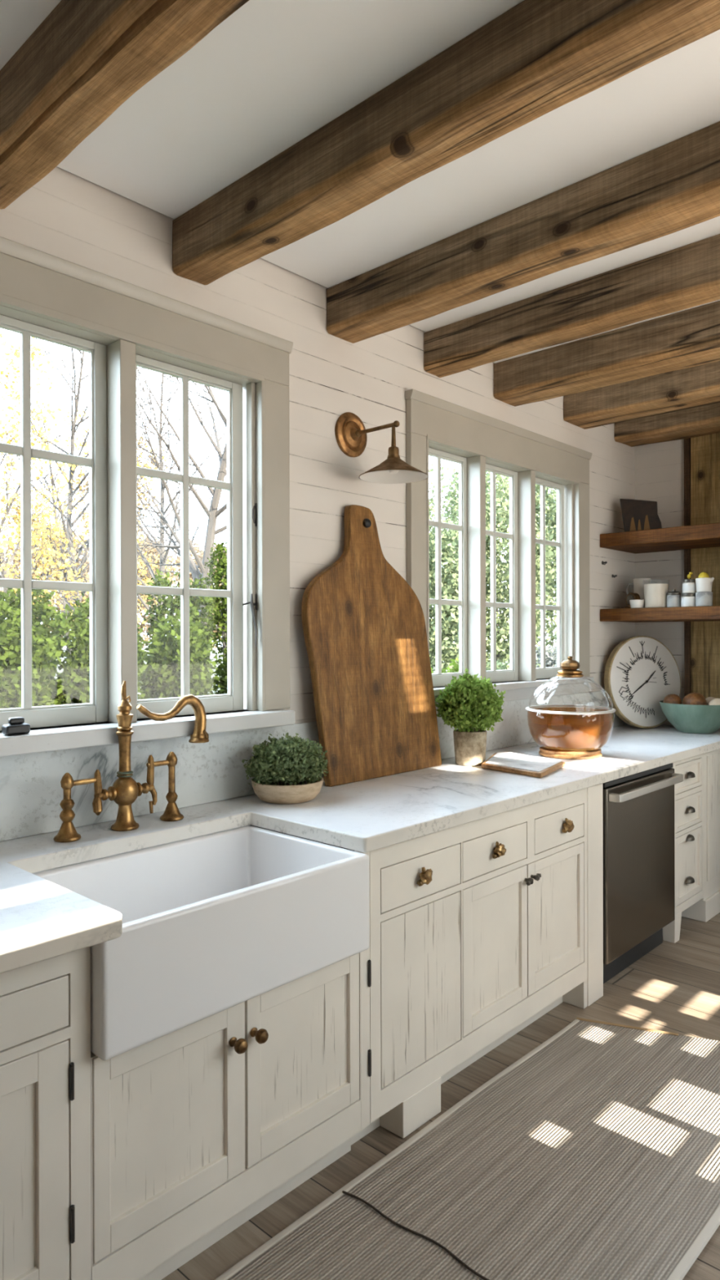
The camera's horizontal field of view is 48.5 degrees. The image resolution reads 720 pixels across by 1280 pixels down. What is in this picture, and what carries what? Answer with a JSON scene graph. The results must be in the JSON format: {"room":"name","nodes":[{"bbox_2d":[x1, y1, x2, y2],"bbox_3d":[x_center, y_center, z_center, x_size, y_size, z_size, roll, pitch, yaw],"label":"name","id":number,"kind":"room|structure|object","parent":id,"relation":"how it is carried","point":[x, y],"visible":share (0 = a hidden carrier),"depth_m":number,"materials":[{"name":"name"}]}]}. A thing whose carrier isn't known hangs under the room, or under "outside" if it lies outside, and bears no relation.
{"room":"farmhouse kitchen","nodes":[
{"label":"farmhouse kitchen","id":0,"kind":"room"},
{"bbox_2d":[1,716,30,735],"bbox_3d":[-0.906,0.225,2.104,0.053,0.044,0.071,0,0,43],"label":"window latch","id":1,"kind":"object","parent":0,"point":[16,726],"depth_m":2.09,"materials":[{"name":"black"}]},
{"bbox_2d":[0,166,635,733],"bbox_3d":[-0.500,0.041,2.687,0.085,3.000,6.730,0,0,43],"label":"wall","id":2,"kind":"structure","parent":0,"point":[65,215],"depth_m":3.00,"materials":[{"name":"white wood"}]},
{"bbox_2d":[0,236,294,756],"bbox_3d":[-0.735,-0.381,2.373,0.200,1.354,1.373,0,0,43],"label":"window","id":3,"kind":"structure","parent":2,"relation":"in","point":[123,326],"depth_m":2.41,"materials":[{"name":"grey paint"}]},
{"bbox_2d":[60,168,419,329],"bbox_3d":[-0.469,-1.345,2.651,0.010,0.024,6.450,0,0,43],"label":"trim","id":4,"kind":"structure","parent":2,"relation":"attached to","point":[60,168],"depth_m":2.47,"materials":[{"name":"grey"}]},
{"bbox_2d":[0,689,628,841],"bbox_3d":[0.015,0.415,3.161,0.021,0.225,5.045,0,0,43],"label":"backsplash","id":5,"kind":"structure","parent":2,"relation":"attached to","point":[32,793],"depth_m":2.46,"materials":[{"name":"stone"}]},
{"bbox_2d":[335,412,428,484],"bbox_3d":[0.092,-0.747,3.002,0.351,0.282,0.260,0,0,43],"label":"wall lamp","id":6,"kind":"object","parent":2,"relation":"attached to","point":[351,433],"visible":1,"depth_m":3.06,"materials":[{"name":"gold metal"}]},
{"bbox_2d":[387,425,399,456],"bbox_3d":[0.125,-0.739,2.971,0.044,0.117,0.045,0,0,43],"label":"socket","id":7,"kind":"object","parent":6,"relation":"attached to","point":[393,451],"depth_m":2.96,"materials":[{"name":"gold metal"}]},
{"bbox_2d":[404,389,594,708],"bbox_3d":[0.715,-0.377,3.963,0.155,1.350,1.616,0,0,43],"label":"window","id":8,"kind":"structure","parent":2,"relation":"in","point":[439,428],"depth_m":3.95,"materials":[{"name":"grey paint"}]},
{"bbox_2d":[0,0,719,363],"bbox_3d":[0.628,-1.387,1.629,2.989,0.120,6.450,0,0,43],"label":"ceiling","id":9,"kind":"structure","parent":0,"point":[273,73],"depth_m":2.05,"materials":[{"name":"paint"}]},
{"bbox_2d":[0,0,248,209],"bbox_3d":[0.100,-1.233,1.075,2.987,0.180,0.142,0,0,43],"label":"ceiling beam","id":10,"kind":"structure","parent":9,"relation":"attached to","point":[86,59],"depth_m":1.66,"materials":[{"name":"brown wood"}]},
{"bbox_2d":[172,0,719,284],"bbox_3d":[0.548,-1.240,1.555,2.987,0.171,0.150,0,0,43],"label":"ceiling beam","id":11,"kind":"structure","parent":9,"relation":"attached to","point":[536,58],"depth_m":1.83,"materials":[{"name":"brown wood"}]},
{"bbox_2d":[326,121,719,343],"bbox_3d":[1.020,-1.242,2.062,2.987,0.171,0.169,0,0,43],"label":"ceiling beam","id":12,"kind":"structure","parent":9,"relation":"attached to","point":[673,187],"depth_m":2.41,"materials":[{"name":"brown wood"}]},
{"bbox_2d":[423,234,719,377],"bbox_3d":[1.414,-1.244,2.485,2.987,0.172,0.135,0,0,43],"label":"ceiling beam","id":13,"kind":"structure","parent":9,"relation":"attached to","point":[686,277],"depth_m":2.96,"materials":[{"name":"brown wood"}]},
{"bbox_2d":[493,301,719,406],"bbox_3d":[1.809,-1.246,2.909,2.987,0.173,0.220,0,0,43],"label":"ceiling beam","id":14,"kind":"structure","parent":9,"relation":"attached to","point":[689,338],"depth_m":3.46,"materials":[{"name":"brown wood"}]},
{"bbox_2d":[563,360,719,429],"bbox_3d":[2.290,-1.262,3.426,2.987,0.145,0.265,0,0,43],"label":"ceiling beam","id":15,"kind":"structure","parent":9,"relation":"attached to","point":[693,387],"depth_m":4.08,"materials":[{"name":"brown wood"}]},
{"bbox_2d":[613,402,719,446],"bbox_3d":[2.709,-1.266,3.876,2.987,0.141,0.267,0,0,43],"label":"ceiling beam","id":16,"kind":"structure","parent":9,"relation":"attached to","point":[702,420],"depth_m":4.62,"materials":[{"name":"brown wood"}]},
{"bbox_2d":[161,912,719,1279],"bbox_3d":[0.632,1.490,1.639,3.280,0.100,6.730,0,0,43],"label":"floor","id":17,"kind":"structure","parent":0,"point":[673,987],"depth_m":2.92,"materials":[{"name":"brown wood"}]},
{"bbox_2d":[0,946,91,1279],"bbox_3d":[-1.008,1.011,1.556,0.654,0.866,0.697,0,0,43],"label":"base cabinet","id":18,"kind":"object","parent":17,"relation":"on","point":[46,1178],"visible":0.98,"depth_m":1.53,"materials":[{"name":"beige paint"}]},
{"bbox_2d":[90,850,371,1279],"bbox_3d":[-0.474,1.008,2.102,0.690,0.866,0.828,0,0,43],"label":"base cabinet","id":19,"kind":"object","parent":17,"relation":"on","point":[197,1128],"visible":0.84,"depth_m":1.84,"materials":[{"name":"beige paint"}]},
{"bbox_2d":[251,783,603,1145],"bbox_3d":[0.281,1.005,2.919,0.682,0.866,1.392,0,0,43],"label":"base cabinet","id":20,"kind":"object","parent":17,"relation":"on","point":[479,929],"visible":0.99,"depth_m":2.58,"materials":[{"name":"beige paint"}]},
{"bbox_2d":[0,724,719,973],"bbox_3d":[0.289,0.550,2.908,0.761,0.042,5.045,0,0,43],"label":"countertop","id":21,"kind":"structure","parent":20,"relation":"on","point":[42,919],"depth_m":2.40,"materials":[{"name":"white stone"}]},
{"bbox_2d":[53,680,183,842],"bbox_3d":[-0.671,0.324,2.253,0.078,0.418,0.397,0,0,43],"label":"tap","id":22,"kind":"object","parent":21,"relation":"on","point":[125,790],"visible":1,"depth_m":2.24,"materials":[{"name":"gold metal"}]},
{"bbox_2d":[136,693,208,742],"bbox_3d":[-0.555,0.238,2.378,0.062,0.148,0.245,0,0,43],"label":"spout","id":23,"kind":"object","parent":22,"relation":"attached to","point":[199,735],"visible":1,"depth_m":2.42,"materials":[{"name":"gold metal"}]},
{"bbox_2d":[33,825,369,1060],"bbox_3d":[-0.432,0.703,2.035,0.533,0.254,0.782,0,0,43],"label":"sink","id":24,"kind":"object","parent":21,"relation":"in","point":[214,923],"visible":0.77,"depth_m":1.92,"materials":[{"name":"white ceramic"}]},
{"bbox_2d":[241,732,328,804],"bbox_3d":[-0.244,0.420,2.657,0.253,0.221,0.300,0,0,37],"label":"potted herb","id":25,"kind":"object","parent":21,"relation":"on","point":[286,771],"visible":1,"depth_m":2.58,"materials":[{"name":"plant"}]},
{"bbox_2d":[251,777,323,804],"bbox_3d":[-0.241,0.496,2.656,0.238,0.067,0.238,0,0,43],"label":"pot","id":26,"kind":"object","parent":25,"relation":"attached to","point":[298,790],"depth_m":2.57,"materials":[{"name":"ceramic"}]},
{"bbox_2d":[301,504,441,786],"bbox_3d":[0.054,0.004,3.124,0.111,1.052,0.733,0,0,43],"label":"paddle board","id":27,"kind":"object","parent":21,"relation":"on","point":[364,628],"visible":0.99,"depth_m":3.07,"materials":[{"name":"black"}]},
{"bbox_2d":[434,667,505,765],"bbox_3d":[0.472,0.323,3.396,0.291,0.408,0.313,0,0,43],"label":"potted herb","id":28,"kind":"object","parent":21,"relation":"on","point":[471,706],"visible":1,"depth_m":3.33,"materials":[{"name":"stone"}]},
{"bbox_2d":[453,728,487,765],"bbox_3d":[0.468,0.456,3.393,0.142,0.142,0.142,0,0,43],"label":"pot","id":29,"kind":"object","parent":28,"relation":"attached to","point":[469,744],"depth_m":3.34,"materials":[{"name":"concrete"}]},
{"bbox_2d":[481,751,564,777],"bbox_3d":[0.671,0.515,3.340,0.438,0.022,0.418,0,0,43],"label":"serving board","id":30,"kind":"object","parent":21,"relation":"on","point":[505,762],"visible":1,"depth_m":3.25,"materials":[{"name":"white stone"}]},
{"bbox_2d":[525,656,616,759],"bbox_3d":[0.958,0.299,3.640,0.400,0.452,0.400,0,0,-5],"label":"lidded jar","id":31,"kind":"object","parent":21,"relation":"on","point":[562,731],"visible":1,"depth_m":3.51,"materials":[{"name":"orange glass"}]},
{"bbox_2d":[527,706,613,751],"bbox_3d":[0.958,0.406,3.640,0.384,0.168,0.384,0,0,43],"label":"bowl","id":32,"kind":"object","parent":31,"relation":"on","point":[555,728],"depth_m":3.49,"materials":[{"name":"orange glass"}]},
{"bbox_2d":[604,635,680,728],"bbox_3d":[1.669,0.246,4.706,0.544,0.544,0.102,0,0,-23],"label":"clock","id":33,"kind":"object","parent":21,"relation":"on","point":[640,672],"visible":0.97,"depth_m":4.67,"materials":[{"name":"white"}]},
{"bbox_2d":[659,699,719,733],"bbox_3d":[1.903,0.436,4.516,0.392,0.168,0.397,0,0,43],"label":"serving bowl","id":34,"kind":"object","parent":21,"relation":"on","point":[686,718],"visible":0.92,"depth_m":4.39,"materials":[{"name":"green ceramic"}]},
{"bbox_2d":[662,693,681,704],"bbox_3d":[1.786,0.355,4.563,0.099,0.093,0.100,0,0,43],"label":"bread roll","id":35,"kind":"object","parent":34,"relation":"in","point":[671,698],"visible":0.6,"depth_m":4.53,"materials":[{"name":"brown food"}]},
{"bbox_2d":[682,692,706,705],"bbox_3d":[1.881,0.356,4.493,0.128,0.124,0.128,0,0,43],"label":"bread roll","id":36,"kind":"object","parent":34,"relation":"in","point":[695,698],"visible":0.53,"depth_m":4.45,"materials":[{"name":"brown food"}]},
{"bbox_2d":[705,697,715,705],"bbox_3d":[2.003,0.361,4.549,0.090,0.074,0.103,0,0,43],"label":"bun","id":37,"kind":"object","parent":34,"relation":"in","point":[708,700],"visible":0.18,"depth_m":4.52,"materials":[{"name":"beige food"}]},
{"bbox_2d":[708,697,719,705],"bbox_3d":[1.988,0.363,4.425,0.101,0.081,0.112,0,0,43],"label":"bun","id":38,"kind":"object","parent":34,"relation":"in","point":[716,701],"visible":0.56,"depth_m":4.40,"materials":[{"name":"beige food"}]},
{"bbox_2d":[214,1017,719,1279],"bbox_3d":[0.384,1.432,1.989,0.775,0.014,2.725,0,0,43],"label":"runner rug","id":39,"kind":"object","parent":17,"relation":"on","point":[594,1154],"visible":1,"depth_m":2.10,"materials":[{"name":"beige fabric"}]},
{"bbox_2d":[602,763,683,983],"bbox_3d":[1.018,1.002,3.674,0.691,0.858,0.706,0,0,43],"label":"dishwasher","id":40,"kind":"object","parent":17,"relation":"on","point":[638,808],"visible":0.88,"depth_m":3.44,"materials":[{"name":"black metal"}]},
{"bbox_2d":[662,753,704,942],"bbox_3d":[1.378,0.999,4.106,0.670,0.866,0.404,0,0,43],"label":"base cabinet","id":41,"kind":"object","parent":17,"relation":"on","point":[689,794],"visible":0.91,"depth_m":3.90,"materials":[{"name":"beige paint"}]},
{"bbox_2d":[681,749,719,922],"bbox_3d":[1.756,0.997,4.511,0.631,0.866,0.701,0,0,43],"label":"base cabinet","id":42,"kind":"object","parent":17,"relation":"on","point":[708,907],"visible":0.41,"depth_m":4.11,"materials":[{"name":"beige paint"}]},
{"bbox_2d":[634,439,719,728],"bbox_3d":[2.925,0.029,3.999,3.140,3.000,0.140,0,0,43],"label":"wall","id":43,"kind":"structure","parent":0,"point":[660,466],"depth_m":4.88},
{"bbox_2d":[600,522,719,553],"bbox_3d":[2.111,-0.579,4.326,1.496,0.080,0.483,0,0,43],"label":"wall shelf","id":44,"kind":"object","parent":43,"relation":"attached to","point":[701,535],"visible":1,"depth_m":4.48,"materials":[{"name":"brown wood"}]},
{"bbox_2d":[619,498,662,531],"bbox_3d":[1.638,-0.724,4.654,0.233,0.212,0.048,0,0,16],"label":"painted panel","id":45,"kind":"object","parent":44,"relation":"on","point":[637,514],"visible":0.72,"depth_m":4.65,"materials":[{"name":"brown paint"}]},
{"bbox_2d":[600,605,719,622],"bbox_3d":[2.112,-0.145,4.326,1.496,0.073,0.485,0,0,43],"label":"wall shelf","id":46,"kind":"object","parent":43,"relation":"attached to","point":[708,613],"visible":1,"depth_m":4.43,"materials":[{"name":"brown wood"}]},
{"bbox_2d":[624,592,639,608],"bbox_3d":[1.583,-0.228,4.633,0.088,0.092,0.066,0,0,43],"label":"round tin","id":47,"kind":"object","parent":46,"relation":"on","point":[631,596],"visible":0.7,"depth_m":4.62,"materials":[{"name":"brown metal"}]},
{"bbox_2d":[629,600,644,608],"bbox_3d":[1.581,-0.205,4.559,0.080,0.047,0.080,0,0,43],"label":"ramekin","id":48,"kind":"object","parent":46,"relation":"on","point":[633,603],"visible":0.93,"depth_m":4.53,"materials":[{"name":"grey ceramic"}]},
{"bbox_2d":[626,577,650,608],"bbox_3d":[1.659,-0.272,4.734,0.128,0.180,0.113,0,0,43],"label":"pitcher","id":49,"kind":"object","parent":46,"relation":"on","point":[638,584],"visible":0.4,"depth_m":4.69,"materials":[{"name":"grey ceramic"}]},
{"bbox_2d":[644,582,668,608],"bbox_3d":[1.678,-0.261,4.524,0.140,0.158,0.140,0,0,43],"label":"canister","id":50,"kind":"object","parent":46,"relation":"on","point":[655,595],"visible":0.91,"depth_m":4.47,"materials":[{"name":"beige ceramic"}]},
{"bbox_2d":[666,589,680,607],"bbox_3d":[1.749,-0.233,4.451,0.074,0.102,0.074,0,0,43],"label":"storage jar","id":51,"kind":"object","parent":46,"relation":"on","point":[673,597],"visible":0.93,"depth_m":4.42,"materials":[{"name":"grey ceramic"}]},
{"bbox_2d":[680,592,695,606],"bbox_3d":[1.809,-0.219,4.388,0.083,0.075,0.083,0,0,43],"label":"storage jar","id":52,"kind":"object","parent":46,"relation":"on","point":[688,599],"visible":0.79,"depth_m":4.35,"materials":[{"name":"grey ceramic"}]},
{"bbox_2d":[682,571,695,593],"bbox_3d":[1.809,-0.316,4.388,0.069,0.116,0.069,0,0,43],"label":"storage jar","id":53,"kind":"object","parent":52,"relation":"on","point":[689,584],"visible":0.99,"depth_m":4.36,"materials":[{"name":"grey ceramic"}]},
{"bbox_2d":[695,591,712,606],"bbox_3d":[1.865,-0.221,4.329,0.086,0.078,0.086,0,0,43],"label":"cup","id":54,"kind":"object","parent":46,"relation":"on","point":[702,598],"visible":0.88,"depth_m":4.29,"materials":[{"name":"grey ceramic"}]},
{"bbox_2d":[695,577,714,591],"bbox_3d":[1.865,-0.299,4.329,0.086,0.076,0.086,0,0,0],"label":"cup","id":55,"kind":"object","parent":54,"relation":"on","point":[703,584],"visible":0.92,"depth_m":4.29,"materials":[{"name":"grey ceramic"}]},
{"bbox_2d":[698,572,709,577],"bbox_3d":[1.863,-0.338,4.330,0.054,0.059,0.056,0,0,43],"label":"lemon","id":56,"kind":"object","parent":55,"relation":"in","point":[703,575],"visible":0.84,"depth_m":4.31,"materials":[{"name":"yellow food"}]},
{"bbox_2d":[684,438,690,697],"bbox_3d":[1.962,-0.411,4.777,0.034,1.852,0.029,0,0,43],"label":"trim","id":57,"kind":"structure","parent":43,"relation":"attached to","point":[687,441],"depth_m":4.76,"materials":[{"name":"wood"}]},
{"bbox_2d":[690,432,719,698],"bbox_3d":[2.881,-0.411,3.925,2.472,1.852,0.024,0,0,43],"label":"cladding","id":58,"kind":"object","parent":43,"relation":"attached to","point":[705,449],"visible":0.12,"depth_m":4.70,"materials":[{"name":"brown wood"}]},
{"label":"outside","id":59,"kind":"structure","parent":0,"visible":0},
{"bbox_2d":[54,646,555,697],"bbox_3d":[-25.608,1.764,78.520,139.800,0.350,200.000,0,0,43],"label":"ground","id":60,"kind":"structure","parent":59,"point":[212,655],"depth_m":59.31,"materials":[{"name":"green plant"}]},
{"bbox_2d":[0,590,57,708],"bbox_3d":[-4.066,0.606,9.035,1.159,2.390,1.169,0,0,16],"label":"shrub","id":61,"kind":"object","parent":60,"relation":"on","point":[10,643],"visible":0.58,"depth_m":8.87,"materials":[{"name":"green plant"}]},
{"bbox_2d":[0,573,62,706],"bbox_3d":[-4.711,0.418,11.045,1.244,2.689,1.254,0,0,-20],"label":"shrub","id":62,"kind":"object","parent":60,"relation":"on","point":[48,612],"visible":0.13,"depth_m":10.84,"materials":[{"name":"green plant"}]},
{"bbox_2d":[0,331,89,625],"bbox_3d":[-6.875,-2.373,14.198,4.228,8.118,4.416,0,0,5],"label":"autumn tree","id":63,"kind":"object","parent":60,"relation":"on","point":[5,572],"visible":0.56,"depth_m":14.45,"materials":[{"name":"yellow plant"}]},
{"bbox_2d":[0,379,89,657],"bbox_3d":[-16.331,-5.851,41.903,8.475,15.020,7.231,0,0,40],"label":"bare tree","id":64,"kind":"object","parent":60,"relation":"on","point":[63,602],"visible":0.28,"depth_m":42.35,"materials":[{"name":"grey plant"}]},
{"bbox_2d":[5,520,89,661],"bbox_3d":[-19.389,-2.948,49.859,5.829,9.168,5.926,0,0,43],"label":"tree","id":65,"kind":"object","parent":60,"relation":"on","point":[39,540],"visible":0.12,"depth_m":48.63,"materials":[{"name":"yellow plant"}]},
{"bbox_2d":[0,329,191,620],"bbox_3d":[-7.098,-4.335,20.633,5.687,12.025,5.429,0,0,-23],"label":"bare tree","id":66,"kind":"object","parent":60,"relation":"on","point":[68,528],"visible":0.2,"depth_m":20.44,"materials":[{"name":"grey plant"}]},
{"bbox_2d":[48,600,148,705],"bbox_3d":[-3.273,0.662,9.945,1.136,2.283,1.208,0,0,43],"label":"shrub","id":67,"kind":"object","parent":60,"relation":"on","point":[75,688],"visible":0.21,"depth_m":9.68,"materials":[{"name":"green plant"}]},
{"bbox_2d":[31,406,177,627],"bbox_3d":[-10.400,-4.268,33.649,6.244,11.856,6.905,0,0,43],"label":"autumn tree","id":68,"kind":"object","parent":60,"relation":"on","point":[76,437],"visible":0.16,"depth_m":33.37,"materials":[{"name":"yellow plant"}]},
{"bbox_2d":[67,592,146,683],"bbox_3d":[-3.819,0.552,11.935,1.253,2.556,1.323,0,0,43],"label":"shrub","id":69,"kind":"object","parent":60,"relation":"on","point":[86,609],"visible":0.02,"depth_m":11.60,"materials":[{"name":"green plant"}]},
{"bbox_2d":[49,366,226,620],"bbox_3d":[-7.144,-5.694,26.611,6.243,14.719,7.951,0,0,-12],"label":"bare tree","id":70,"kind":"object","parent":60,"relation":"on","point":[162,549],"visible":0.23,"depth_m":27.31,"materials":[{"name":"grey plant"}]},
{"bbox_2d":[84,367,226,648],"bbox_3d":[-2.548,-3.627,16.713,6.191,10.599,5.575,0,0,10],"label":"bare tree","id":71,"kind":"object","parent":60,"relation":"on","point":[212,513],"visible":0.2,"depth_m":16.73,"materials":[{"name":"grey plant"}]},
{"bbox_2d":[137,530,177,647],"bbox_3d":[-15.056,-2.941,54.063,5.835,9.114,5.533,0,0,43],"label":"tree","id":72,"kind":"object","parent":60,"relation":"on","point":[151,553],"visible":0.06,"depth_m":53.34,"materials":[{"name":"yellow plant"}]},
{"bbox_2d":[137,606,219,699],"bbox_3d":[-2.455,0.624,10.868,1.099,2.189,1.248,0,0,6],"label":"shrub","id":73,"kind":"object","parent":60,"relation":"on","point":[162,674],"visible":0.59,"depth_m":10.48,"materials":[{"name":"green plant"}]},
{"bbox_2d":[138,568,217,699],"bbox_3d":[-2.902,0.338,12.915,1.329,3.021,1.237,0,0,43],"label":"shrub","id":74,"kind":"object","parent":60,"relation":"on","point":[159,611],"visible":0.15,"depth_m":12.89,"materials":[{"name":"green plant"}]},
{"bbox_2d":[171,540,226,658],"bbox_3d":[-11.325,-2.967,58.644,5.465,9.125,5.647,0,0,3],"label":"tree","id":75,"kind":"object","parent":60,"relation":"on","point":[177,560],"visible":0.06,"depth_m":58.37,"materials":[{"name":"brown plant"}]},
{"bbox_2d":[173,468,227,631],"bbox_3d":[-4.594,-3.872,32.617,5.969,11.035,5.888,0,0,-27],"label":"bare tree","id":76,"kind":"object","parent":60,"relation":"on","point":[224,502],"visible":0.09,"depth_m":31.86,"materials":[{"name":"grey plant"}]},
{"bbox_2d":[204,542,227,688],"bbox_3d":[-2.101,-0.053,13.950,1.295,3.755,1.309,0,0,43],"label":"shrub","id":77,"kind":"object","parent":60,"relation":"on","point":[222,617],"visible":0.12,"depth_m":13.74,"materials":[{"name":"green plant"}]},
{"bbox_2d":[211,646,227,694],"bbox_3d":[-1.522,0.712,11.692,1.195,2.059,1.143,0,0,-30],"label":"shrub","id":78,"kind":"object","parent":60,"relation":"on","point":[223,682],"visible":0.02,"depth_m":11.59,"materials":[{"name":"green plant"}]},
{"bbox_2d":[431,656,458,673],"bbox_3d":[0.903,0.958,8.792,1.214,1.566,1.201,0,0,19],"label":"shrub","id":79,"kind":"object","parent":60,"relation":"on","point":[455,669],"visible":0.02,"depth_m":8.95,"materials":[{"name":"green plant"}]},
{"bbox_2d":[428,463,490,671],"bbox_3d":[1.883,-1.325,18.680,2.416,5.949,2.369,0,0,24],"label":"leafy tree","id":80,"kind":"object","parent":60,"relation":"on","point":[443,486],"visible":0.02,"depth_m":18.41,"materials":[{"name":"green plant"}]},
{"bbox_2d":[429,507,490,673],"bbox_3d":[0.977,-0.357,12.862,2.232,4.043,2.033,0,0,13],"label":"leafy tree","id":81,"kind":"object","parent":60,"relation":"on","point":[450,584],"visible":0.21,"depth_m":12.36,"materials":[{"name":"green plant"}]},
{"bbox_2d":[441,466,556,670],"bbox_3d":[2.427,-0.907,14.541,2.067,5.129,2.303,0,0,40],"label":"leafy tree","id":82,"kind":"object","parent":60,"relation":"on","point":[502,627],"visible":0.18,"depth_m":14.09,"materials":[{"name":"green plant"}]},
{"bbox_2d":[485,659,540,671],"bbox_3d":[1.691,0.975,9.672,1.061,1.536,1.147,0,0,-16],"label":"shrub","id":83,"kind":"object","parent":60,"relation":"on","point":[503,666],"visible":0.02,"depth_m":9.36,"materials":[{"name":"green plant"}]},
{"bbox_2d":[485,471,551,663],"bbox_3d":[3.584,-1.824,20.534,2.562,6.929,2.549,0,0,43],"label":"leafy tree","id":84,"kind":"object","parent":60,"relation":"on","point":[504,489],"visible":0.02,"depth_m":20.05,"materials":[{"name":"green plant"}]},
{"bbox_2d":[503,484,556,666],"bbox_3d":[4.099,-1.009,16.249,2.246,5.316,2.160,0,0,43],"label":"leafy tree","id":85,"kind":"object","parent":60,"relation":"on","point":[550,504],"visible":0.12,"depth_m":15.88,"materials":[{"name":"green plant"}]},
{"bbox_2d":[535,640,556,667],"bbox_3d":[2.539,0.826,10.294,0.660,1.690,0.534,0,0,43],"label":"shrub","id":86,"kind":"object","parent":60,"relation":"on","point":[550,658],"visible":0.16,"depth_m":10.23,"materials":[{"name":"green plant"}]},
{"bbox_2d":[536,487,556,664],"bbox_3d":[5.435,-2.073,22.361,2.495,7.409,2.261,0,0,-22],"label":"leafy tree","id":87,"kind":"object","parent":60,"relation":"on","point":[550,589],"visible":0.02,"depth_m":21.92,"materials":[{"name":"green plant"}]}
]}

